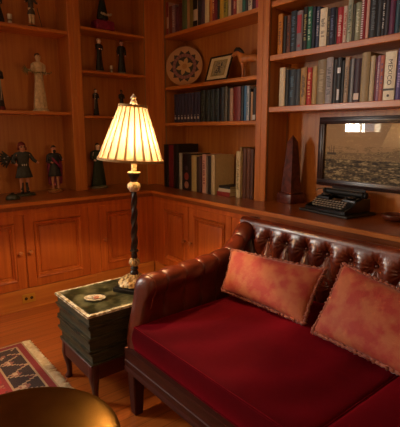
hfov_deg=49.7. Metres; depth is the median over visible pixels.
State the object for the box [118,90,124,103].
figurine
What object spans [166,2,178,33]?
book
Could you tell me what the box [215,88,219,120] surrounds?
book
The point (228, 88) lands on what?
book
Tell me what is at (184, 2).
book
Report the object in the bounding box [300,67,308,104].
book
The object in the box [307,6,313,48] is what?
book
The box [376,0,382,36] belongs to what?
book
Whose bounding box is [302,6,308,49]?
book
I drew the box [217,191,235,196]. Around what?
book
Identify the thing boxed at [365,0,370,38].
book
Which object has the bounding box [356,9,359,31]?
print
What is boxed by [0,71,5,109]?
figurine
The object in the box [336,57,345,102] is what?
book
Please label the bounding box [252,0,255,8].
book
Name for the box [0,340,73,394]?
rug
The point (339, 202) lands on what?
typewriter
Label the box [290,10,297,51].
book
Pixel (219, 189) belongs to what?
book
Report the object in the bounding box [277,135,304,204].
obelisk
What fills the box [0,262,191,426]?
floor
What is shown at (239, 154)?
book
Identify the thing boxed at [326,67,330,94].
print
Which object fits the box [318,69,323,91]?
print
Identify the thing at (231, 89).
book
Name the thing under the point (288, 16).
book
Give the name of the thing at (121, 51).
figurine
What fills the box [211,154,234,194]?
book
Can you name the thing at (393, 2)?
book
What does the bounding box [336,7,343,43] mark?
book
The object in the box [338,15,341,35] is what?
print
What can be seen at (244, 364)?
seat cushion
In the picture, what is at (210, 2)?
book
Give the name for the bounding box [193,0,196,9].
print
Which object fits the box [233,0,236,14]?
book
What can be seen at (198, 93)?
book
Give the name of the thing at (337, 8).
book
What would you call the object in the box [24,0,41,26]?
figurine
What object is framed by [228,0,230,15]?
book
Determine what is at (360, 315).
throw pillow
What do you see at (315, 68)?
book
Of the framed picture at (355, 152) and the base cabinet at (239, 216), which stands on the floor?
the base cabinet at (239, 216)
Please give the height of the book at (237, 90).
0.278 m
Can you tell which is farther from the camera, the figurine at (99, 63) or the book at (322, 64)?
the figurine at (99, 63)
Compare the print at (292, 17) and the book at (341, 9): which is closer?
the book at (341, 9)
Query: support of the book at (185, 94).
on the bookcase at (244, 30)
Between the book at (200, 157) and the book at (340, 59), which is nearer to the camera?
the book at (340, 59)
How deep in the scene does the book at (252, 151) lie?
3.55 m
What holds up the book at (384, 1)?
on the bookcase at (279, 124)
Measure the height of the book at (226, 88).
0.290 m
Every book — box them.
[164,144,172,186]
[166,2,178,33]
[169,6,171,33]
[169,145,173,187]
[172,5,178,32]
[173,143,197,188]
[174,94,177,122]
[175,7,178,31]
[177,94,180,121]
[179,3,181,30]
[179,152,199,188]
[181,94,183,121]
[182,0,186,29]
[183,152,209,190]
[184,93,186,121]
[187,0,189,28]
[187,93,190,121]
[190,0,192,27]
[190,93,193,121]
[191,155,201,191]
[193,0,197,26]
[194,92,196,121]
[197,92,200,121]
[197,157,198,191]
[198,0,200,24]
[199,156,201,192]
[201,0,204,23]
[201,90,204,121]
[202,153,221,192]
[205,0,209,22]
[205,90,209,121]
[206,156,207,193]
[208,156,210,193]
[209,0,211,21]
[210,89,214,121]
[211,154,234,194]
[212,0,214,20]
[215,0,217,19]
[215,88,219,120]
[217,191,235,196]
[218,0,219,18]
[218,188,235,192]
[219,184,235,188]
[220,0,223,18]
[220,87,224,120]
[224,0,227,16]
[224,87,233,120]
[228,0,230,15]
[228,88,229,120]
[230,88,233,120]
[231,0,233,14]
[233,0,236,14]
[233,87,240,120]
[236,151,242,197]
[237,0,239,13]
[241,86,243,120]
[242,0,245,11]
[242,148,246,197]
[244,86,246,120]
[246,86,255,120]
[246,148,254,198]
[248,0,252,9]
[249,89,252,120]
[249,149,254,198]
[251,92,252,120]
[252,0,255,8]
[252,88,255,119]
[277,14,287,53]
[279,67,293,105]
[283,16,286,52]
[285,70,288,105]
[286,15,290,52]
[288,69,295,105]
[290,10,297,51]
[295,69,300,104]
[296,10,303,50]
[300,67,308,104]
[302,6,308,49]
[306,67,312,104]
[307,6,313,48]
[311,6,316,47]
[311,66,317,104]
[315,6,324,47]
[316,59,326,103]
[319,7,329,46]
[325,57,337,103]
[326,8,330,45]
[329,7,337,44]
[332,59,337,102]
[334,8,337,43]
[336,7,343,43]
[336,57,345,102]
[340,60,345,102]
[342,6,348,42]
[343,57,356,102]
[346,0,361,41]
[348,59,351,101]
[349,58,355,101]
[352,4,356,40]
[353,58,361,101]
[354,2,362,40]
[359,52,383,101]
[360,0,367,39]
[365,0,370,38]
[368,56,377,100]
[369,0,378,37]
[373,57,377,100]
[375,55,381,100]
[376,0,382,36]
[378,55,385,100]
[381,0,386,35]
[382,51,398,99]
[384,0,390,34]
[388,0,396,34]
[394,0,399,33]
[395,48,399,99]
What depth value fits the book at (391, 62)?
2.60 m
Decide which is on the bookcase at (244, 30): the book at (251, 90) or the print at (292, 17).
the book at (251, 90)
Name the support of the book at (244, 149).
on the countertop
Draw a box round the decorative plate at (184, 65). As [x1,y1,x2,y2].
[166,46,202,84]
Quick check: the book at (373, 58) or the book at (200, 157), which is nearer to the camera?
the book at (373, 58)
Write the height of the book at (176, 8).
0.225 m
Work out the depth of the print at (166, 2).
4.22 m
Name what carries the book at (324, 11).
on the bookcase at (279, 124)
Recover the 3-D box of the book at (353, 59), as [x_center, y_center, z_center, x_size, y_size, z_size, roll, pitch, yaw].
[1.054,-0.871,2.853,0.186,0.274,0.020,-9,14,-38]
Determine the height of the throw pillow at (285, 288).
0.240 m
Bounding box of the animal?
[232,47,256,76]
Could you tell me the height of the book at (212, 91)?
0.282 m
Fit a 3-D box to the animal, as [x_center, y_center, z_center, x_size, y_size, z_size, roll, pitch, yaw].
[0.395,-1.264,3.587,0.076,0.256,0.384,-9,14,-38]
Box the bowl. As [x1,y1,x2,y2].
[5,192,19,199]
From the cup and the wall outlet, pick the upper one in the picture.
the cup
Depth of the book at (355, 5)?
2.74 m
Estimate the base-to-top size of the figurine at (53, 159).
0.432 m
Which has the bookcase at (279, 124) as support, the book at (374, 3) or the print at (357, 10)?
the book at (374, 3)
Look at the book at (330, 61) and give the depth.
2.92 m
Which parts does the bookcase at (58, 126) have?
shelf, shelf, panel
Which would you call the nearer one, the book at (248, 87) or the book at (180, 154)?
the book at (248, 87)
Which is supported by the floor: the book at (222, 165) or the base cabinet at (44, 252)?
the base cabinet at (44, 252)
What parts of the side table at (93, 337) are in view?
leg, stand frame, leg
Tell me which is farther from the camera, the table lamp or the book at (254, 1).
the book at (254, 1)
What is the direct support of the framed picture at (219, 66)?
on the bookcase at (244, 30)
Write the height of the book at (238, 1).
0.225 m
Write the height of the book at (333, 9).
0.236 m
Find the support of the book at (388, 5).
on the bookcase at (279, 124)
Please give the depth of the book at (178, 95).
4.26 m
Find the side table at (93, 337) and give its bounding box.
[54,277,132,396]
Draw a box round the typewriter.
[299,186,375,219]
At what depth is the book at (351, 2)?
2.75 m
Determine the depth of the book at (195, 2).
3.90 m
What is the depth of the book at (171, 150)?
4.31 m
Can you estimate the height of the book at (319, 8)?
0.265 m
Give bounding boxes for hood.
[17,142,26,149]
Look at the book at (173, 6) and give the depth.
4.16 m
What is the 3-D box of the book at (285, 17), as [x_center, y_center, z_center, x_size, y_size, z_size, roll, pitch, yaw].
[0.689,-1.320,3.224,0.178,0.261,0.027,-9,14,-38]
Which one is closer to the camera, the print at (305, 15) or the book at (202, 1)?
the print at (305, 15)
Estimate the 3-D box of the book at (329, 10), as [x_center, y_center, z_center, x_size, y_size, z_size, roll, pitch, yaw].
[0.919,-1.252,2.934,0.160,0.235,0.019,-9,14,-38]
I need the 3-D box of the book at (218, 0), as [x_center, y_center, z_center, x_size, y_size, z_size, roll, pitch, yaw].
[0.216,-1.769,3.712,0.153,0.225,0.024,-9,14,-38]
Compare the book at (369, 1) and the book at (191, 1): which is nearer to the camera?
the book at (369, 1)
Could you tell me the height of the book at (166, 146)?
0.427 m
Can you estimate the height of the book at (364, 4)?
0.262 m
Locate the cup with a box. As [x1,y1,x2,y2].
[7,14,11,22]
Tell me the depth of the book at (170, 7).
4.20 m
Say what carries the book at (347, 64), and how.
on the bookcase at (279, 124)
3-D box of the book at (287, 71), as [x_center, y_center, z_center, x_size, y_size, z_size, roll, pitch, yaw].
[0.713,-0.943,3.265,0.178,0.261,0.026,-9,14,-38]
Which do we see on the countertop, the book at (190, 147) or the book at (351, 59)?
the book at (190, 147)
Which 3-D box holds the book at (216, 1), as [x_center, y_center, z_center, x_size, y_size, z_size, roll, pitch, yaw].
[0.198,-1.781,3.734,0.165,0.241,0.031,-9,14,-38]
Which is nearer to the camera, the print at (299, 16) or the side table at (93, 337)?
the side table at (93, 337)
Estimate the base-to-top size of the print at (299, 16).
0.121 m
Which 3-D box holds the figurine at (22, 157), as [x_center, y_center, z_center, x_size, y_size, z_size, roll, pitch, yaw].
[-1.568,-0.387,3.757,0.318,0.469,0.104,-9,14,-38]
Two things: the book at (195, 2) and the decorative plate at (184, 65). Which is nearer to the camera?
the book at (195, 2)
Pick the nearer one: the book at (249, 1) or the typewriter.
the typewriter
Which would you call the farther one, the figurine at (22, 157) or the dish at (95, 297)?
the figurine at (22, 157)
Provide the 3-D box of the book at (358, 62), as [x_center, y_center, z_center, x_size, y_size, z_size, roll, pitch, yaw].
[1.077,-0.864,2.826,0.186,0.269,0.046,-9,14,-38]
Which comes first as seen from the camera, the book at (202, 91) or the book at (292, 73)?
the book at (292, 73)
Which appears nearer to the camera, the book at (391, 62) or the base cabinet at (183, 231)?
the book at (391, 62)
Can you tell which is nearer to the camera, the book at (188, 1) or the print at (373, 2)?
the print at (373, 2)
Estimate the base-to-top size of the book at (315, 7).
0.271 m
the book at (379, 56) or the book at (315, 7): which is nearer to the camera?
the book at (379, 56)
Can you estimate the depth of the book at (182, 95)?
4.22 m
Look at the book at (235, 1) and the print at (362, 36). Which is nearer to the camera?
the print at (362, 36)
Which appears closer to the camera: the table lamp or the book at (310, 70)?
the table lamp
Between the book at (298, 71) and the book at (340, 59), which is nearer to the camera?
the book at (340, 59)
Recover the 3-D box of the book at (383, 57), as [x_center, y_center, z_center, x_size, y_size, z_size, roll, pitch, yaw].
[1.178,-0.838,2.698,0.182,0.267,0.025,-9,14,-38]
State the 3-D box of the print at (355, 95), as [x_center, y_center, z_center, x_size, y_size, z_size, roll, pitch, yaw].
[1.006,-0.755,2.788,0.002,0.040,0.035,-9,14,-38]
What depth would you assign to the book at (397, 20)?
2.53 m
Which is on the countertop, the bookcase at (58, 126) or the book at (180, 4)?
the bookcase at (58, 126)
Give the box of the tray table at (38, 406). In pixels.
[0,387,119,426]
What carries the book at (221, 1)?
on the bookcase at (244, 30)
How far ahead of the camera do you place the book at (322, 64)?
2.97 m
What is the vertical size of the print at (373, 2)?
0.173 m
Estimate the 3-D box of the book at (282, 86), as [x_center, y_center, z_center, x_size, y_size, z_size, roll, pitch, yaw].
[0.687,-0.959,3.301,0.192,0.280,0.053,-9,14,-38]
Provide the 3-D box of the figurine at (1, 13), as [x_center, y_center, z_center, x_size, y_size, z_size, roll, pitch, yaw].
[-1.652,-1.683,3.539,0.086,0.232,0.056,-9,14,-38]
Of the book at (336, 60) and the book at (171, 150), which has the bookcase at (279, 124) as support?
the book at (336, 60)
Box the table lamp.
[97,94,163,294]
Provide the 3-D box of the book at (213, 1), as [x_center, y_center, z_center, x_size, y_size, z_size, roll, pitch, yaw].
[0.177,-1.786,3.761,0.165,0.240,0.033,-9,14,-38]
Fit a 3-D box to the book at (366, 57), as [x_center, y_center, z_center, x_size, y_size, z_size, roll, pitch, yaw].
[1.117,-0.871,2.786,0.205,0.299,0.056,-9,14,-38]
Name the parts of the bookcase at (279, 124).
panel, shelf, shelf, shelf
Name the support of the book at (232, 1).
on the bookcase at (244, 30)
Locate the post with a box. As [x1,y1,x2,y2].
[131,0,185,184]
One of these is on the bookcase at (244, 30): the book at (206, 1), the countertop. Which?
the book at (206, 1)
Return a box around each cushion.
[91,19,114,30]
[132,296,395,426]
[330,377,399,426]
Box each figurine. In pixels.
[0,0,4,21]
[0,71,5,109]
[0,142,38,195]
[21,53,51,110]
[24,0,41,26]
[46,145,63,192]
[90,143,107,188]
[91,0,114,30]
[93,89,99,115]
[95,38,103,71]
[116,40,126,73]
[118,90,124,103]
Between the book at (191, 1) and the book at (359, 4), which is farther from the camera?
the book at (191, 1)
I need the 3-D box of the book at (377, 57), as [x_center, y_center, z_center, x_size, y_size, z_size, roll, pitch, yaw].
[1.155,-0.841,2.731,0.174,0.260,0.010,-9,14,-38]
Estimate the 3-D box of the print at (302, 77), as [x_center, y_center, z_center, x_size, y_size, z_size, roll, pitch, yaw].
[0.737,-0.909,3.090,0.002,0.147,0.029,-9,14,-38]
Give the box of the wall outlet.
[22,292,35,303]
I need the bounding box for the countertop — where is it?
[0,183,399,247]
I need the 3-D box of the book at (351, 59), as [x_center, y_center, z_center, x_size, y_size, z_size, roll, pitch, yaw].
[1.045,-0.872,2.869,0.181,0.270,0.011,-9,14,-38]
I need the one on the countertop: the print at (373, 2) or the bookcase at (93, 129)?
the bookcase at (93, 129)
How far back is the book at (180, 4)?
4.07 m
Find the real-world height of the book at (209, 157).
0.342 m
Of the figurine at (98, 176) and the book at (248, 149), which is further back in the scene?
the figurine at (98, 176)
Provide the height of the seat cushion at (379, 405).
0.176 m
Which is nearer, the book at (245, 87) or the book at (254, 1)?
the book at (254, 1)
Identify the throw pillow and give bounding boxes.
[221,249,327,325]
[311,262,399,375]
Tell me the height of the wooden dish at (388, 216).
0.038 m
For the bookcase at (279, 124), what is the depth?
3.29 m
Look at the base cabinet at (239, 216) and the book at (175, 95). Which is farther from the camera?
the book at (175, 95)
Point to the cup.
(9, 16)
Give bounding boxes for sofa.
[124,216,399,426]
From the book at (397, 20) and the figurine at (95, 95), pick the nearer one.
the book at (397, 20)
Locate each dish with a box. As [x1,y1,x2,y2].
[84,294,105,301]
[381,212,399,221]
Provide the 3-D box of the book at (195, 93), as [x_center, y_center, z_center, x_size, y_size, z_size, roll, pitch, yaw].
[0.023,-1.011,4.124,0.188,0.272,0.045,-9,14,-38]
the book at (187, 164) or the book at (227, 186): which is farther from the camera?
the book at (187, 164)
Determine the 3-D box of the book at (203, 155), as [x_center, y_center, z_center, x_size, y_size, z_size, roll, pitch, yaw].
[0.128,-0.375,4.009,0.242,0.352,0.060,-9,14,-38]
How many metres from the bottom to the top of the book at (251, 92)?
0.226 m
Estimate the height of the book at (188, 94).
0.272 m
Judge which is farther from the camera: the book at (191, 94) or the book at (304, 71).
the book at (191, 94)
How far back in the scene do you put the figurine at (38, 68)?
3.80 m
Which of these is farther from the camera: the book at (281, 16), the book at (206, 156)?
the book at (206, 156)
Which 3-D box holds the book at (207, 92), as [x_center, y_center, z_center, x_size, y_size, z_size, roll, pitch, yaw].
[0.140,-0.990,3.987,0.194,0.282,0.063,-9,14,-38]
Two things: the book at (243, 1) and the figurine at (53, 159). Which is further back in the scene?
the figurine at (53, 159)
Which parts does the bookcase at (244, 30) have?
shelf, shelf, shelf, panel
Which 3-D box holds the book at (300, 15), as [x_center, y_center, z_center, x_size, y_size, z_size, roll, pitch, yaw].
[0.774,-1.304,3.117,0.186,0.269,0.051,-9,14,-38]
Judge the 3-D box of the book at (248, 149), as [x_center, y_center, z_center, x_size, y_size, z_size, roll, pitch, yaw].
[0.493,-0.346,3.671,0.252,0.420,0.038,-9,14,-38]
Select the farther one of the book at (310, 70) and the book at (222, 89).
the book at (222, 89)
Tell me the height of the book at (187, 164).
0.350 m
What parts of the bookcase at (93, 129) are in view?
shelf, shelf, shelf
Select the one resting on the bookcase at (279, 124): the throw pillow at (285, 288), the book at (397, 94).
the book at (397, 94)
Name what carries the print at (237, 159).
attached to the book at (239, 154)
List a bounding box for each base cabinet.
[0,203,96,315]
[93,196,154,281]
[153,196,236,270]
[237,214,398,247]
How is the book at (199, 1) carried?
on the bookcase at (244, 30)
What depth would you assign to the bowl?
3.55 m
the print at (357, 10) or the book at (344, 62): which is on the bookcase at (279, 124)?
the book at (344, 62)
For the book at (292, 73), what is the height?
0.256 m
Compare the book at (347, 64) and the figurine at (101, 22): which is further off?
the figurine at (101, 22)
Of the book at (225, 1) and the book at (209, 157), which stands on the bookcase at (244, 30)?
the book at (225, 1)
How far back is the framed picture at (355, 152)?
3.04 m
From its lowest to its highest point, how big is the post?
2.030 m
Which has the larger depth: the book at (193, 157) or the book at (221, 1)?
the book at (193, 157)
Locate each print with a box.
[166,2,167,17]
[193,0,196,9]
[236,158,238,189]
[291,16,294,45]
[297,14,301,32]
[301,76,304,96]
[304,14,306,39]
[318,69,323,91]
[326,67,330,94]
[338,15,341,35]
[353,93,358,99]
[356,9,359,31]
[360,0,364,38]
[371,0,375,29]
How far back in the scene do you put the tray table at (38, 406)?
1.64 m
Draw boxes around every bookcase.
[0,0,81,193]
[72,0,144,189]
[165,0,263,200]
[259,0,399,212]
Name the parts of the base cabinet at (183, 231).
door, door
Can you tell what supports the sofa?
on the floor
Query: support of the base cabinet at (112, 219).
on the floor
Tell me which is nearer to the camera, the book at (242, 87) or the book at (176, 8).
the book at (242, 87)
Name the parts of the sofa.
leg, frame rail, arm, backrest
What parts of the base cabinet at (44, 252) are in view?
door, door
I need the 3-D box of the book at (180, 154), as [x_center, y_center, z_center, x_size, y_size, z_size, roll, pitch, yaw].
[-0.100,-0.425,4.272,0.241,0.351,0.042,-9,14,-38]
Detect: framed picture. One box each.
[204,53,232,81]
[316,115,399,193]
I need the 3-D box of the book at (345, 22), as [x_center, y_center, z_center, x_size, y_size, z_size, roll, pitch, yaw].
[0.993,-1.227,2.833,0.154,0.225,0.027,-9,14,-38]
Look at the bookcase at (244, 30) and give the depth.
3.91 m
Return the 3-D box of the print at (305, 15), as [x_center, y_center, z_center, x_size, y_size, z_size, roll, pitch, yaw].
[0.735,-1.302,3.023,0.002,0.170,0.021,-9,14,-38]
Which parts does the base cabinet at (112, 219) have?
door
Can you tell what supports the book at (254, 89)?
on the bookcase at (244, 30)
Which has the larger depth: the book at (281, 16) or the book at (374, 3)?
the book at (281, 16)
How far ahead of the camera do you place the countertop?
3.39 m
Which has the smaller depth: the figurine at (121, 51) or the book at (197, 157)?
the book at (197, 157)

